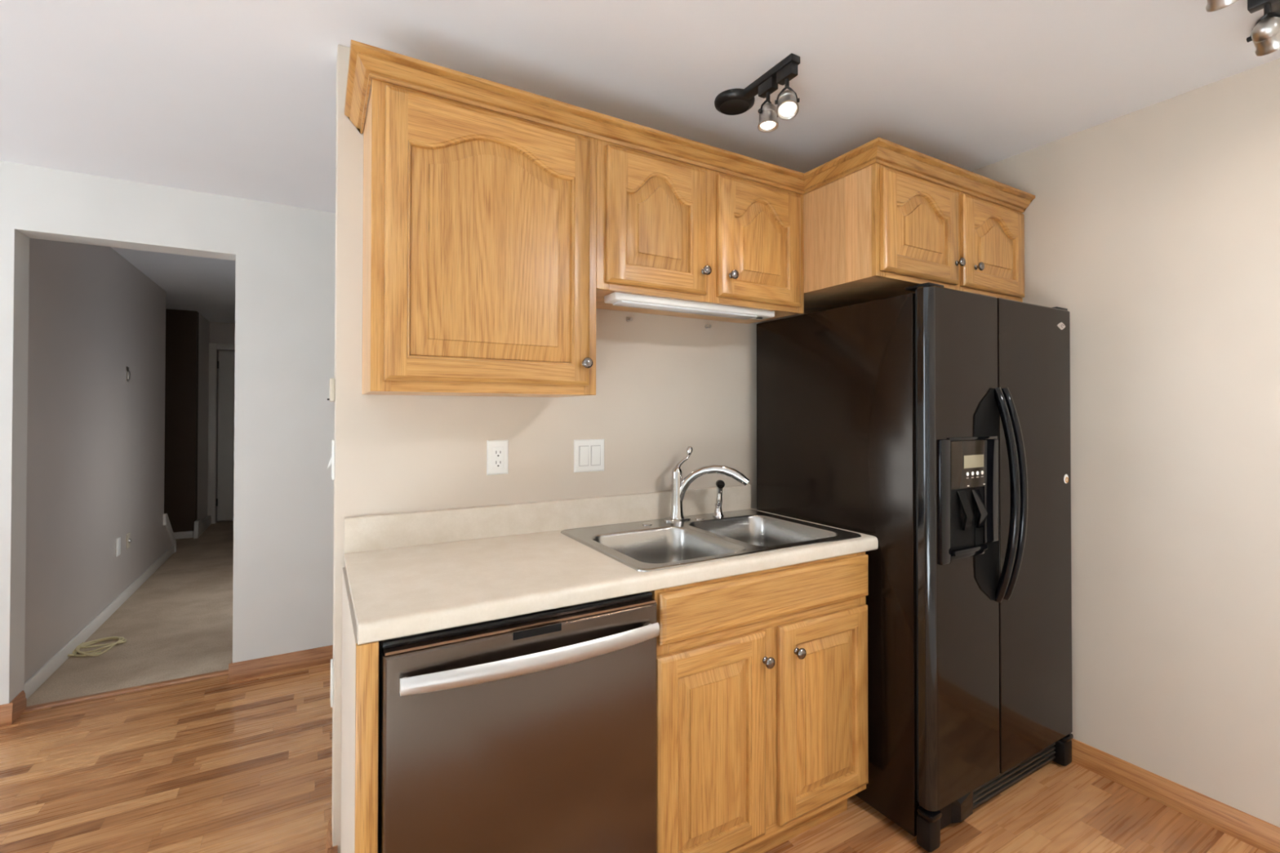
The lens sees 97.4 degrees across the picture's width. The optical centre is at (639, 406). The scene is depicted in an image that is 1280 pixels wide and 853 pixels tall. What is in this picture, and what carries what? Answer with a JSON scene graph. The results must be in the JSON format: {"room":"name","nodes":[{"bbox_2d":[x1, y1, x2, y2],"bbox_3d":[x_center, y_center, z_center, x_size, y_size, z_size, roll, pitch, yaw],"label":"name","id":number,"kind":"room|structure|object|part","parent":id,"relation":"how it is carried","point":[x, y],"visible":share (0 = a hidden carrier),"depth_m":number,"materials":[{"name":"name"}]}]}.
{"room":"kitchen","nodes":[
{"label":"kitchen","id":0,"kind":"room"},
{"bbox_2d":[24,238,172,682],"bbox_3d":[-3.620,0.163,3.863,0.110,2.380,3.210,0,-1,-30],"label":"wall","id":1,"kind":"structure","parent":0,"point":[95,437],"depth_m":3.28,"materials":[{"name":"grey paint"}]},
{"bbox_2d":[24,544,174,698],"bbox_3d":[-3.565,1.316,3.878,0.014,0.075,3.200,0,-1,-30],"label":"baseboard","id":2,"kind":"structure","parent":1,"relation":"attached to","point":[31,685],"depth_m":3.29,"materials":[{"name":"white paint"}]},
{"bbox_2d":[115,536,120,556],"bbox_3d":[-3.511,0.943,3.786,0.010,0.120,0.080,0,-1,-30],"label":"wall plate","id":3,"kind":"object","parent":1,"relation":"attached to","point":[117,541],"visible":1,"depth_m":3.77,"materials":[{"name":"white plastic"}]},
{"bbox_2d":[125,366,129,382],"bbox_3d":[-3.603,-0.228,3.963,0.015,0.105,0.060,0,-1,-30],"label":"wall bracket","id":4,"kind":"object","parent":1,"relation":"attached to","point":[127,372],"visible":1,"depth_m":3.95,"materials":[{"name":"silver metal"}]},
{"bbox_3d":[-3.600,-0.218,3.962,0.011,0.055,0.025,0,-1,-30],"label":"bracket arm","id":5,"kind":"part","parent":4,"relation":"part of","materials":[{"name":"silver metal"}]},
{"bbox_2d":[126,532,131,549],"bbox_3d":[-3.629,0.952,4.001,0.020,0.105,0.070,0,-1,-30],"label":"wall jack","id":6,"kind":"object","parent":1,"relation":"attached to","point":[128,535],"visible":1,"depth_m":3.99,"materials":[{"name":"beige plastic"}]},
{"bbox_2d":[163,513,176,552],"bbox_3d":[-4.324,1.154,5.088,0.135,0.420,0.430,0,-1,-30],"label":"trim","id":7,"kind":"structure","parent":1,"relation":"attached to","point":[166,519],"depth_m":5.08,"materials":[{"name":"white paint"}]},
{"bbox_2d":[0,160,335,704],"bbox_3d":[-2.152,0.154,2.773,5.945,2.380,0.146,0,-1,-30],"label":"wall","id":8,"kind":"structure","parent":0,"point":[284,255],"depth_m":2.81,"materials":[{"name":"white paint"}]},
{"bbox_2d":[23,669,228,711],"bbox_3d":[-2.395,1.337,2.674,0.742,0.012,0.040,0,-1,-30],"label":"trim","id":9,"kind":"structure","parent":8,"relation":"attached to","point":[52,704],"depth_m":2.64,"materials":[{"name":"brown wood"}]},
{"bbox_2d":[0,644,333,726],"bbox_3d":[-2.144,1.301,2.747,5.945,0.085,0.140,0,-1,-30],"label":"baseboard","id":10,"kind":"structure","parent":8,"relation":"attached to","point":[11,712],"depth_m":2.82,"materials":[{"name":"brown wood"}]},
{"bbox_2d":[164,308,209,532],"bbox_3d":[-4.489,0.166,4.239,1.360,2.380,4.730,0,-1,-30],"label":"wall","id":11,"kind":"structure","parent":0,"point":[182,326],"depth_m":5.89,"materials":[{"name":"brown paint"}]},
{"bbox_2d":[173,530,193,538],"bbox_3d":[-5.223,1.333,5.589,1.250,0.070,0.020,0,-1,-30],"label":"baseboard","id":12,"kind":"structure","parent":11,"relation":"attached to","point":[182,535],"depth_m":5.85,"materials":[{"name":"white paint"}]},
{"bbox_2d":[193,515,211,538],"bbox_3d":[-4.837,1.290,6.227,0.035,0.170,0.860,0,-1,-30],"label":"baseboard","id":13,"kind":"structure","parent":11,"relation":"attached to","point":[200,526],"depth_m":6.04,"materials":[{"name":"white paint"}]},
{"bbox_2d":[208,321,235,523],"bbox_3d":[-4.737,0.191,6.912,1.200,2.380,0.150,0,-1,-30],"label":"wall","id":14,"kind":"structure","parent":0,"point":[219,332],"depth_m":6.70,"materials":[{"name":"grey paint"}]},
{"bbox_2d":[207,342,235,524],"bbox_3d":[-4.678,0.316,6.848,0.940,2.130,0.020,0,-1,-30],"label":"trim","id":15,"kind":"structure","parent":14,"relation":"attached to","point":[213,347],"depth_m":6.63,"materials":[{"name":"white paint"}]},
{"bbox_2d":[216,350,235,520],"bbox_3d":[-4.687,0.344,6.889,0.794,2.025,0.058,0,-1,-30],"label":"door","id":16,"kind":"structure","parent":14,"relation":"in","point":[226,361],"depth_m":6.72,"materials":[{"name":"white paint"}]},
{"bbox_2d":[331,44,806,852],"bbox_3d":[0.158,0.151,2.270,2.445,2.380,0.115,0,-1,-30],"label":"wall","id":17,"kind":"structure","parent":0,"point":[666,385],"depth_m":1.90,"materials":[{"name":"beige paint"}]},
{"bbox_2d":[327,440,334,479],"bbox_3d":[-0.907,0.155,1.652,0.018,0.113,0.070,0,-1,-30],"label":"light switch","id":18,"kind":"object","parent":17,"relation":"attached to","point":[331,462],"visible":1,"depth_m":1.63,"materials":[{"name":"white plastic"}]},
{"bbox_3d":[-0.902,0.155,1.655,0.006,0.113,0.070,0,-1,-30],"label":"plate","id":19,"kind":"part","parent":18,"relation":"part of","materials":[{"name":"white plastic"}]},
{"bbox_2d":[325,818,337,852],"bbox_3d":[-0.902,1.292,1.647,0.026,0.085,0.141,0,-1,-30],"label":"baseboard","id":20,"kind":"structure","parent":17,"relation":"attached to","point":[330,849],"depth_m":1.64,"materials":[{"name":"brown wood"}]},
{"bbox_2d":[327,377,335,401],"bbox_3d":[-0.908,-0.049,1.654,0.020,0.068,0.070,0,-1,-30],"label":"thermostat","id":21,"kind":"object","parent":17,"relation":"attached to","point":[332,381],"visible":1,"depth_m":1.63,"materials":[{"name":"beige plastic"}]},
{"bbox_2d":[329,658,333,706],"bbox_3d":[-0.903,0.808,1.649,0.006,0.113,0.070,0,-1,-30],"label":"wall outlet","id":22,"kind":"object","parent":17,"relation":"attached to","point":[331,660],"visible":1,"depth_m":1.62,"materials":[{"name":"white plastic"}]},
{"bbox_2d":[361,79,596,397],"bbox_3d":[-0.460,-0.423,1.641,0.608,0.776,0.362,0,-1,-30],"label":"upper cabinet","id":23,"kind":"object","parent":17,"relation":"attached to","point":[479,239],"visible":0.98,"depth_m":1.49,"materials":[{"name":"brown wood"}]},
{"bbox_3d":[-0.387,-0.422,1.517,0.435,0.590,0.015,0,-1,-30],"label":"raised panel","id":24,"kind":"part","parent":23,"relation":"part of","materials":[{"name":"brown wood"}]},
{"bbox_3d":[-0.153,-0.126,1.623,0.032,0.032,0.028,0,-1,-30],"label":"knob","id":25,"kind":"part","parent":23,"relation":"part of","materials":[{"name":"grey metal"}]},
{"bbox_2d":[344,40,1035,213],"bbox_3d":[0.394,-0.824,1.847,2.513,0.055,0.364,0,-1,-18],"label":"crown molding","id":26,"kind":"structure","parent":23,"relation":"attached to","point":[366,63],"depth_m":1.71,"materials":[{"name":"brown wood"}]},
{"bbox_2d":[486,440,508,475],"bbox_3d":[-0.464,0.165,1.839,0.070,0.113,0.009,0,-1,-30],"label":"wall outlet","id":27,"kind":"object","parent":17,"relation":"attached to","point":[497,451],"visible":1,"depth_m":1.83,"materials":[{"name":"white plastic"}]},
{"bbox_2d":[492,446,503,467],"bbox_3d":[-0.463,0.165,1.837,0.036,0.069,0.004,0,-1,-30],"label":"receptacle","id":28,"kind":"object","parent":27,"relation":"attached to","point":[497,451],"depth_m":1.83,"materials":[{"name":"white plastic"}]},
{"bbox_2d":[343,484,751,553],"bbox_3d":[-0.193,0.373,1.986,1.507,0.100,0.018,0,-1,-30],"label":"backsplash","id":29,"kind":"structure","parent":17,"relation":"attached to","point":[391,531],"depth_m":1.86,"materials":[{"name":"beige laminate"}]},
{"bbox_2d":[573,439,604,472],"bbox_3d":[-0.179,0.174,2.002,0.118,0.115,0.010,0,-1,-30],"label":"light switch","id":30,"kind":"object","parent":17,"relation":"attached to","point":[588,454],"visible":1,"depth_m":2.00,"materials":[{"name":"white plastic"}]},
{"bbox_2d":[626,316,632,321],"bbox_3d":[-0.039,-0.324,2.082,0.018,0.018,0.024,0,-1,-30],"label":"screw","id":31,"kind":"object","parent":17,"relation":"attached to","point":[628,319],"visible":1,"depth_m":2.08,"materials":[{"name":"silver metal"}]},
{"bbox_2d":[595,139,804,324],"bbox_3d":[0.176,-0.578,2.009,0.858,0.458,0.362,0,-1,-30],"label":"upper cabinet","id":32,"kind":"object","parent":17,"relation":"attached to","point":[667,228],"visible":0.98,"depth_m":1.84,"materials":[{"name":"brown wood"}]},
{"bbox_3d":[0.060,-0.578,1.777,0.369,0.411,0.019,0,-1,-30],"label":"door","id":33,"kind":"part","parent":32,"relation":"part of","materials":[{"name":"brown wood"}]},
{"bbox_3d":[0.061,-0.582,1.776,0.234,0.292,0.015,0,-1,-30],"label":"raised panel","id":34,"kind":"part","parent":32,"relation":"part of","materials":[{"name":"brown wood"}]},
{"bbox_2d":[604,292,774,319],"bbox_3d":[0.190,-0.339,1.932,0.660,0.030,0.079,0,-1,-30],"label":"light","id":35,"kind":"object","parent":32,"relation":"attached to","point":[617,299],"visible":0.99,"depth_m":1.88,"materials":[{"name":"white plastic"}]},
{"bbox_2d":[613,300,756,319],"bbox_3d":[0.167,-0.328,1.919,0.555,0.008,0.063,0,-1,-30],"label":"diffuser","id":36,"kind":"object","parent":35,"relation":"attached to","point":[678,306],"depth_m":1.90,"materials":[{"name":"white plastic"}]},
{"bbox_3d":[0.216,-0.445,1.838,0.032,0.032,0.028,0,-1,-30],"label":"knob","id":37,"kind":"part","parent":32,"relation":"part of","materials":[{"name":"grey metal"}]},
{"bbox_3d":[0.315,-0.444,1.895,0.032,0.032,0.028,0,-1,-30],"label":"knob","id":38,"kind":"part","parent":32,"relation":"part of","materials":[{"name":"grey metal"}]},
{"bbox_3d":[0.428,-0.575,1.989,0.380,0.411,0.019,0,-1,-30],"label":"door","id":39,"kind":"part","parent":32,"relation":"part of","materials":[{"name":"brown wood"}]},
{"bbox_3d":[0.429,-0.579,1.988,0.245,0.292,0.015,0,-1,-30],"label":"raised panel","id":40,"kind":"part","parent":32,"relation":"part of","materials":[{"name":"brown wood"}]},
{"bbox_2d":[705,324,711,328],"bbox_3d":[0.274,-0.324,2.262,0.018,0.018,0.024,0,-1,-30],"label":"screw","id":41,"kind":"object","parent":17,"relation":"attached to","point":[707,326],"visible":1,"depth_m":2.26,"materials":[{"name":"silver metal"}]},
{"bbox_2d":[803,163,1024,313],"bbox_3d":[1.020,-0.613,2.316,0.910,0.380,0.674,0,-1,-30],"label":"upper cabinet","id":42,"kind":"object","parent":17,"relation":"attached to","point":[874,232],"visible":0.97,"depth_m":1.99,"materials":[{"name":"brown wood"}]},
{"bbox_3d":[0.974,-0.614,1.944,0.419,0.338,0.019,0,-1,-30],"label":"door","id":43,"kind":"part","parent":42,"relation":"part of","materials":[{"name":"brown wood"}]},
{"bbox_3d":[0.975,-0.619,1.943,0.284,0.225,0.015,0,-1,-30],"label":"raised panel","id":44,"kind":"part","parent":42,"relation":"part of","materials":[{"name":"brown wood"}]},
{"bbox_3d":[1.160,-0.615,2.073,0.910,0.380,0.018,0,-1,-30],"label":"frame","id":45,"kind":"part","parent":42,"relation":"part of","materials":[{"name":"brown wood"}]},
{"bbox_3d":[1.149,-0.517,2.016,0.032,0.032,0.028,0,-1,-30],"label":"knob","id":46,"kind":"part","parent":42,"relation":"part of","materials":[{"name":"grey metal"}]},
{"bbox_3d":[1.252,-0.516,2.076,0.032,0.032,0.028,0,-1,-30],"label":"knob","id":47,"kind":"part","parent":42,"relation":"part of","materials":[{"name":"grey metal"}]},
{"bbox_3d":[1.367,-0.611,2.171,0.424,0.338,0.019,0,-1,-30],"label":"door","id":48,"kind":"part","parent":42,"relation":"part of","materials":[{"name":"brown wood"}]},
{"bbox_3d":[1.368,-0.616,2.170,0.289,0.225,0.015,0,-1,-30],"label":"raised panel","id":49,"kind":"part","parent":42,"relation":"part of","materials":[{"name":"brown wood"}]},
{"bbox_2d":[0,520,1266,852],"bbox_3d":[-2.479,1.374,3.327,5.945,0.050,8.600,0,-1,-30],"label":"floor","id":50,"kind":"structure","parent":0,"point":[214,764],"depth_m":2.05,"materials":[{"name":"brown wood"}]},
{"bbox_2d":[67,636,126,657],"bbox_3d":[-3.010,1.334,3.135,0.214,0.024,0.264,0,-1,-30],"label":"cable","id":51,"kind":"object","parent":50,"relation":"on","point":[121,639],"visible":1,"depth_m":3.12,"materials":[{"name":"beige plastic"}]},
{"bbox_2d":[340,567,378,852],"bbox_3d":[-0.681,0.896,1.349,0.040,0.872,0.626,0,-1,-30],"label":"end panel","id":52,"kind":"object","parent":50,"relation":"on","point":[360,663],"visible":0.98,"depth_m":1.09,"materials":[{"name":"beige paint"}]},
{"bbox_3d":[-0.698,0.896,1.349,0.010,0.872,0.610,0,-1,-30],"label":"panel","id":53,"kind":"part","parent":52,"relation":"part of","materials":[{"name":"beige paint"}]},
{"bbox_2d":[377,591,659,852],"bbox_3d":[-0.364,0.899,1.473,0.621,0.868,0.672,0,-1,-30],"label":"dishwasher","id":54,"kind":"object","parent":50,"relation":"on","point":[535,732],"visible":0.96,"depth_m":1.21,"materials":[{"name":"silver metal"}]},
{"bbox_2d":[377,640,382,852],"bbox_3d":[-0.389,0.850,1.518,0.621,0.768,0.570,0,-1,-30],"label":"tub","id":55,"kind":"object","parent":54,"relation":"in","point":[380,642],"depth_m":1.13,"materials":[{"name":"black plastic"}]},
{"bbox_3d":[-0.201,0.537,1.207,0.578,0.040,0.042,0,-1,-30],"label":"handle","id":56,"kind":"part","parent":54,"relation":"part of","materials":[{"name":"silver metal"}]},
{"bbox_2d":[648,551,868,852],"bbox_3d":[0.239,0.901,1.856,0.797,0.872,0.667,0,-1,-30],"label":"base cabinet","id":57,"kind":"object","parent":50,"relation":"on","point":[762,732],"visible":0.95,"depth_m":1.56,"materials":[{"name":"brown wood"}]},
{"bbox_2d":[343,484,878,644],"bbox_3d":[-0.039,0.392,1.722,1.510,0.142,0.630,0,-1,-30],"label":"countertop","id":58,"kind":"structure","parent":57,"relation":"on","point":[411,573],"depth_m":1.54,"materials":[{"name":"beige laminate"}]},
{"bbox_2d":[663,446,749,521],"bbox_3d":[0.243,0.283,2.078,0.313,0.270,0.090,0,-1,4],"label":"faucet","id":59,"kind":"object","parent":58,"relation":"on","point":[679,486],"visible":1,"depth_m":2.06,"materials":[{"name":"silver metal"}]},
{"bbox_3d":[0.137,0.414,2.082,0.110,0.008,0.052,0,-1,-30],"label":"plate","id":60,"kind":"part","parent":59,"relation":"part of","materials":[{"name":"silver metal"}]},
{"bbox_3d":[0.158,0.209,2.096,0.069,0.060,0.024,0,-1,-30],"label":"lever","id":61,"kind":"part","parent":59,"relation":"part of","materials":[{"name":"silver metal"}]},
{"bbox_3d":[0.261,0.283,2.060,0.276,0.141,0.034,0,-1,11],"label":"spout","id":62,"kind":"part","parent":59,"relation":"part of","materials":[{"name":"silver metal"}]},
{"bbox_2d":[560,509,861,572],"bbox_3d":[0.228,0.503,1.864,0.840,0.186,0.560,0,-1,-30],"label":"sink","id":63,"kind":"object","parent":58,"relation":"in","point":[650,545],"visible":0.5,"depth_m":1.92,"materials":[{"name":"silver metal"}]},
{"bbox_3d":[0.081,0.505,1.721,0.362,0.180,0.397,0,-1,-30],"label":"bowl","id":64,"kind":"part","parent":63,"relation":"part of","materials":[{"name":"silver metal"}]},
{"bbox_2d":[712,480,724,516],"bbox_3d":[0.302,0.350,2.162,0.045,0.138,0.042,0,-1,-30],"label":"sprayer","id":65,"kind":"object","parent":63,"relation":"on","point":[720,484],"visible":1,"depth_m":2.15,"materials":[{"name":"silver metal"}]},
{"bbox_3d":[0.410,0.507,1.927,0.358,0.180,0.425,0,-1,-30],"label":"bowl","id":66,"kind":"part","parent":63,"relation":"part of","materials":[{"name":"silver metal"}]},
{"bbox_3d":[0.196,0.912,1.490,0.356,0.565,0.019,0,-1,-30],"label":"door","id":67,"kind":"part","parent":57,"relation":"part of","materials":[{"name":"brown wood"}]},
{"bbox_3d":[0.197,0.917,1.489,0.231,0.448,0.015,0,-1,-30],"label":"raised panel","id":68,"kind":"part","parent":57,"relation":"part of","materials":[{"name":"brown wood"}]},
{"bbox_3d":[0.389,0.536,1.605,0.783,0.129,0.019,0,-1,-30],"label":"drawer","id":69,"kind":"part","parent":57,"relation":"part of","materials":[{"name":"brown wood"}]},
{"bbox_3d":[0.355,0.706,1.556,0.032,0.032,0.028,0,-1,-30],"label":"knob","id":70,"kind":"part","parent":57,"relation":"part of","materials":[{"name":"grey metal"}]},
{"bbox_3d":[0.459,0.707,1.616,0.032,0.032,0.028,0,-1,-30],"label":"knob","id":71,"kind":"part","parent":57,"relation":"part of","materials":[{"name":"grey metal"}]},
{"bbox_3d":[0.561,0.914,1.700,0.377,0.565,0.019,0,-1,-30],"label":"door","id":72,"kind":"part","parent":57,"relation":"part of","materials":[{"name":"brown wood"}]},
{"bbox_3d":[0.562,0.919,1.699,0.252,0.448,0.015,0,-1,-30],"label":"raised panel","id":73,"kind":"part","parent":57,"relation":"part of","materials":[{"name":"brown wood"}]},
{"bbox_2d":[756,282,1073,852],"bbox_3d":[1.073,0.486,2.190,0.882,1.712,0.841,0,-1,-30],"label":"refrigerator","id":74,"kind":"object","parent":50,"relation":"on","point":[932,423],"visible":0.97,"depth_m":1.83,"materials":[{"name":"black metal"}]},
{"bbox_3d":[1.013,0.423,1.782,0.364,1.573,0.044,0,-1,-30],"label":"freezer door","id":75,"kind":"part","parent":74,"relation":"part of","materials":[{"name":"black metal"}]},
{"bbox_3d":[1.032,1.272,1.797,0.100,0.092,0.020,0,-1,-30],"label":"lever","id":76,"kind":"part","parent":74,"relation":"part of","materials":[{"name":"black"}]},
{"bbox_3d":[1.021,0.180,1.759,0.181,0.147,0.013,0,-1,-30],"label":"control panel","id":77,"kind":"part","parent":74,"relation":"part of","materials":[{"name":"black plastic"}]},
{"bbox_3d":[1.182,0.287,1.816,0.028,0.700,0.081,0,-1,-30],"label":"handle","id":78,"kind":"part","parent":74,"relation":"part of","materials":[{"name":"black plastic"}]},
{"bbox_3d":[1.223,0.287,1.840,0.028,0.700,0.081,0,-1,-30],"label":"handle","id":79,"kind":"part","parent":74,"relation":"part of","materials":[{"name":"black plastic"}]},
{"bbox_3d":[1.398,0.426,2.003,0.506,1.573,0.044,0,-1,-30],"label":"fridge door","id":80,"kind":"part","parent":74,"relation":"part of","materials":[{"name":"black metal"}]},
{"bbox_2d":[0,0,1279,323],"bbox_3d":[-2.127,-1.061,2.744,6.145,0.050,10.200,0,-1,-30],"label":"ceiling","id":81,"kind":"structure","parent":0,"point":[229,98],"depth_m":1.73,"materials":[{"name":"paint"}]},
{"bbox_2d":[714,53,799,132],"bbox_3d":[0.375,-0.956,1.813,0.136,0.174,0.356,0,-1,-30],"label":"track light","id":82,"kind":"object","parent":81,"relation":"attached to","point":[736,101],"visible":1,"depth_m":1.75,"materials":[{"name":"black metal"}]},
{"bbox_2d":[1205,0,1238,12],"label":"track light","id":83,"kind":"object","parent":81,"relation":"attached to","point":[1212,5],"depth_m":1.24,"materials":[{"name":"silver metal"}]},
{"bbox_2d":[1246,0,1279,56],"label":"track light","id":84,"kind":"object","parent":81,"relation":"attached to","point":[1264,37],"depth_m":1.38,"materials":[{"name":"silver metal"}]},
{"bbox_2d":[971,58,1279,827],"bbox_3d":[1.709,0.152,2.128,0.100,2.380,5.120,0,-1,-30],"label":"wall","id":85,"kind":"structure","parent":0,"point":[1156,227],"depth_m":1.88,"materials":[{"name":"beige paint"}]},
{"bbox_2d":[1071,737,1279,852],"bbox_3d":[2.093,1.292,1.334,0.014,0.085,3.380,0,-1,-30],"label":"baseboard","id":86,"kind":"structure","parent":85,"relation":"attached to","point":[1263,835],"depth_m":1.86,"materials":[{"name":"brown wood"}]}
]}

